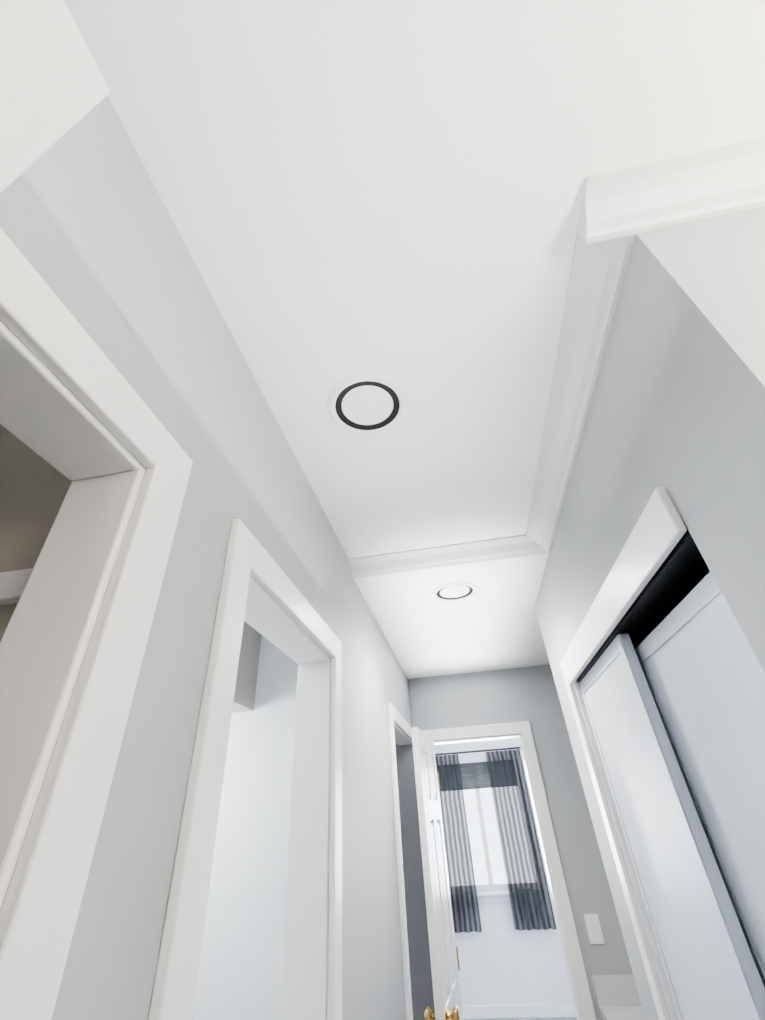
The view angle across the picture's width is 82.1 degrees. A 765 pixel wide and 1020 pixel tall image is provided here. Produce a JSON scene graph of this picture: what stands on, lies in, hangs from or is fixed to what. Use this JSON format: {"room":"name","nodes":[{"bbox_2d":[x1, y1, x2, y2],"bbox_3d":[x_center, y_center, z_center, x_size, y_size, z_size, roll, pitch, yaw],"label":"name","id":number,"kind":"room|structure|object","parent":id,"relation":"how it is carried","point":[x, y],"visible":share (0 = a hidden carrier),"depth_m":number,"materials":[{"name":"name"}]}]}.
{"room":"home hallway","nodes":[
{"label":"home hallway","id":0,"kind":"room"},
{"bbox_2d":[0,0,109,193],"bbox_3d":[-0.192,0.388,-0.530,0.139,2.018,0.600,-9,-35,7],"label":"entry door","id":1,"kind":"structure","parent":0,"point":[54,88],"depth_m":0.23,"materials":[{"name":"paint"}]},
{"bbox_2d":[0,95,411,1019],"bbox_3d":[-0.160,1.052,0.910,0.100,2.600,4.012,-9,-35,7],"label":"wall","id":2,"kind":"structure","parent":0,"point":[88,227],"depth_m":0.66,"materials":[{"name":"grey paint"}]},
{"bbox_2d":[0,228,192,1019],"bbox_3d":[-0.351,0.597,-0.201,0.113,2.092,0.697,-9,-35,7],"label":"door frame","id":3,"kind":"structure","parent":2,"relation":"attached to","point":[76,410],"depth_m":0.45,"materials":[{"name":"paint"}]},
{"bbox_2d":[148,519,342,1019],"bbox_3d":[-0.194,1.084,0.512,0.113,2.092,0.733,-9,-35,7],"label":"door frame","id":4,"kind":"structure","parent":2,"relation":"attached to","point":[255,591],"depth_m":0.93,"materials":[{"name":"paint"}]},
{"bbox_2d":[349,535,524,578],"bbox_3d":[0.212,0.188,1.751,0.690,0.055,0.085,-9,-35,7],"label":"crown molding","id":5,"kind":"structure","parent":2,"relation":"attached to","point":[512,546],"depth_m":1.75,"materials":[{"name":"paint"}]},
{"bbox_2d":[411,727,463,1019],"bbox_3d":[0.305,2.195,2.102,0.151,2.018,0.600,-11,-35,10],"label":"door","id":6,"kind":"structure","parent":2,"relation":"in","point":[444,959],"depth_m":2.20,"materials":[{"name":"paint"}]},
{"bbox_2d":[388,702,595,1019],"bbox_3d":[0.515,2.069,1.990,0.872,2.092,1.122,-9,-35,7],"label":"door frame","id":7,"kind":"structure","parent":2,"relation":"attached to","point":[399,729],"depth_m":2.41,"materials":[{"name":"paint"}]},
{"bbox_2d":[192,635,297,1019],"bbox_3d":[-0.729,1.700,1.782,1.410,2.600,0.100,-9,-35,7],"label":"wall","id":8,"kind":"structure","parent":0,"point":[240,970],"depth_m":1.84,"materials":[{"name":"white paint"}]},
{"bbox_2d":[232,621,261,712],"bbox_3d":[-1.217,0.435,1.665,0.850,0.390,1.670,-9,-35,7],"label":"soffit","id":9,"kind":"structure","parent":0,"point":[245,686],"depth_m":2.18,"materials":[{"name":"paint"}]},
{"bbox_2d":[0,207,764,641],"bbox_3d":[0.136,0.535,0.200,1.919,2.600,0.100,-9,-35,7],"label":"wall","id":10,"kind":"structure","parent":0,"point":[694,292],"depth_m":0.66,"materials":[{"name":"grey paint"}]},
{"bbox_2d":[645,136,764,231],"bbox_3d":[0.679,-0.565,0.719,0.450,0.055,0.085,-9,-35,7],"label":"crown molding","id":11,"kind":"structure","parent":10,"relation":"attached to","point":[727,179],"depth_m":0.73,"materials":[{"name":"paint"}]},
{"bbox_2d":[64,0,764,558],"bbox_3d":[-0.310,0.435,2.234,4.900,0.160,9.000,-9,-35,7],"label":"ceiling","id":12,"kind":"structure","parent":0,"point":[388,188],"depth_m":0.72,"materials":[{"name":"paint"}]},
{"bbox_2d":[327,373,407,435],"bbox_3d":[-0.038,-0.263,1.118,0.208,0.010,0.208,-9,-35,7],"label":"recessed light","id":13,"kind":"object","parent":12,"relation":"in","point":[342,388],"visible":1,"depth_m":1.10,"materials":[{"name":"white"}]},
{"bbox_2d":[354,553,549,678],"bbox_3d":[0.497,1.567,3.748,3.800,0.050,4.794,-9,-35,7],"label":"ceiling","id":14,"kind":"structure","parent":0,"point":[492,623],"depth_m":2.22,"materials":[{"name":"paint"}]},
{"bbox_2d":[432,582,477,601],"bbox_3d":[0.323,0.368,1.968,0.208,0.010,0.208,-9,-35,7],"label":"recessed light","id":15,"kind":"object","parent":14,"relation":"in","point":[472,592],"visible":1,"depth_m":1.97,"materials":[{"name":"white"}]},
{"bbox_2d":[434,738,573,1005],"bbox_3d":[0.688,3.869,5.022,3.200,2.600,0.100,-9,-35,7],"label":"wall","id":16,"kind":"structure","parent":0,"point":[498,952],"depth_m":4.41,"materials":[{"name":"white paint"}]},
{"bbox_2d":[435,747,520,755],"bbox_3d":[1.030,2.988,5.413,1.480,0.040,0.119,-9,-35,7],"label":"curtain rod","id":17,"kind":"object","parent":16,"relation":"attached to","point":[474,751],"depth_m":5.36,"materials":[{"name":"grey metal"}]},
{"bbox_2d":[435,754,481,932],"bbox_3d":[0.704,3.684,4.961,0.540,1.590,0.066,-9,-35,7],"label":"curtain","id":18,"kind":"object","parent":17,"relation":"hanging from","point":[464,903],"visible":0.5,"depth_m":4.88,"materials":[{"name":"grey fabric"}]},
{"bbox_2d":[485,749,556,930],"bbox_3d":[1.495,3.565,4.868,0.410,1.590,0.066,-9,-35,7],"label":"curtain","id":19,"kind":"object","parent":17,"relation":"hanging from","point":[530,899],"visible":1,"depth_m":4.80,"materials":[{"name":"grey fabric"}]},
{"bbox_2d":[462,762,509,902],"bbox_3d":[1.149,3.634,5.038,1.110,1.290,0.150,-9,-35,7],"label":"window","id":20,"kind":"structure","parent":16,"relation":"in","point":[487,860],"depth_m":4.96,"materials":[{"name":"glass"}]},
{"bbox_2d":[459,762,490,789],"bbox_3d":[1.121,3.222,5.330,0.970,0.271,0.025,-9,-35,7],"label":"blinds","id":21,"kind":"object","parent":20,"relation":"attached to","point":[476,771],"visible":0.31,"depth_m":5.32,"materials":[{"name":"grey fabric"}]},
{"bbox_2d":[462,1004,576,1018],"bbox_3d":[0.723,4.870,4.261,2.950,0.085,0.012,-9,-35,7],"label":"baseboard","id":22,"kind":"structure","parent":16,"relation":"attached to","point":[520,1011],"depth_m":4.18,"materials":[{"name":"paint"}]},
{"bbox_2d":[524,964,533,980],"bbox_3d":[1.438,4.550,4.322,0.070,0.115,0.009,-9,-35,7],"label":"outlet","id":23,"kind":"object","parent":16,"relation":"attached to","point":[528,972],"visible":1,"depth_m":4.32,"materials":[{"name":"white plastic"}]},
{"bbox_2d":[395,664,632,1019],"bbox_3d":[0.050,2.213,2.592,4.600,2.600,0.114,-9,-35,7],"label":"wall","id":24,"kind":"structure","parent":0,"point":[522,694],"depth_m":2.68,"materials":[{"name":"grey paint"}]},
{"bbox_2d":[584,914,604,943],"bbox_3d":[1.111,2.198,2.306,0.070,0.115,0.012,-9,-35,7],"label":"light switch","id":25,"kind":"object","parent":24,"relation":"attached to","point":[594,929],"visible":1,"depth_m":2.31,"materials":[{"name":"white plastic"}]},
{"bbox_2d":[464,1017,576,1019],"bbox_3d":[0.498,4.154,3.053,3.200,0.100,3.050,-9,-35,7],"label":"floor","id":26,"kind":"structure","parent":0,"point":[569,1018],"depth_m":4.13,"materials":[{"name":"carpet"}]},
{"bbox_2d":[535,290,764,1019],"bbox_3d":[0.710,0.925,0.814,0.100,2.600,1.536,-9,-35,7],"label":"wall","id":27,"kind":"structure","parent":0,"point":[649,427],"depth_m":0.86,"materials":[{"name":"grey paint"}]},
{"bbox_2d":[521,160,664,555],"bbox_3d":[0.497,-0.196,1.229,0.085,0.055,1.257,-9,-35,7],"label":"crown molding","id":28,"kind":"structure","parent":27,"relation":"attached to","point":[620,209],"depth_m":0.92,"materials":[{"name":"paint"}]},
{"bbox_2d":[560,487,686,1019],"bbox_3d":[0.677,1.143,0.680,0.031,2.092,1.183,-9,-35,7],"label":"door frame","id":29,"kind":"structure","parent":27,"relation":"attached to","point":[659,528],"depth_m":1.22,"materials":[{"name":"paint"}]},
{"bbox_2d":[577,522,764,1019],"bbox_3d":[0.722,1.136,0.627,0.080,2.017,1.106,-9,-35,7],"label":"sliding closet door","id":30,"kind":"structure","parent":27,"relation":"in","point":[674,700],"depth_m":0.94,"materials":[{"name":"paint"}]},
{"bbox_2d":[667,564,709,611],"bbox_3d":[1.211,0.850,0.754,0.029,2.600,1.536,-9,-35,7],"label":"wall","id":31,"kind":"structure","parent":0,"point":[704,571],"depth_m":1.77,"materials":[{"name":"paint"}]},
{"bbox_3d":[0.994,2.009,0.031,2.090,0.100,4.062,-9,-35,7],"label":"floor","id":32,"kind":"structure","parent":0,"visible":0},
{"bbox_2d":[592,974,644,1019],"bbox_3d":[1.620,2.506,1.695,1.185,0.920,0.477,-9,-35,7],"label":"base cabinet","id":33,"kind":"object","parent":32,"relation":"on","point":[617,996],"visible":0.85,"depth_m":2.15,"materials":[{"name":"laminate"}]},
{"bbox_3d":[-0.899,0.470,0.007,0.050,2.600,0.770,-9,-35,7],"label":"wall","id":34,"kind":"structure","parent":0,"visible":0},
{"bbox_2d":[0,568,32,604],"bbox_3d":[-0.641,0.543,-0.100,0.456,1.510,0.666,-9,-35,7],"label":"shelf","id":35,"kind":"object","parent":34,"relation":"attached to","point":[12,585],"depth_m":0.56,"materials":[{"name":"paint"}]}
]}

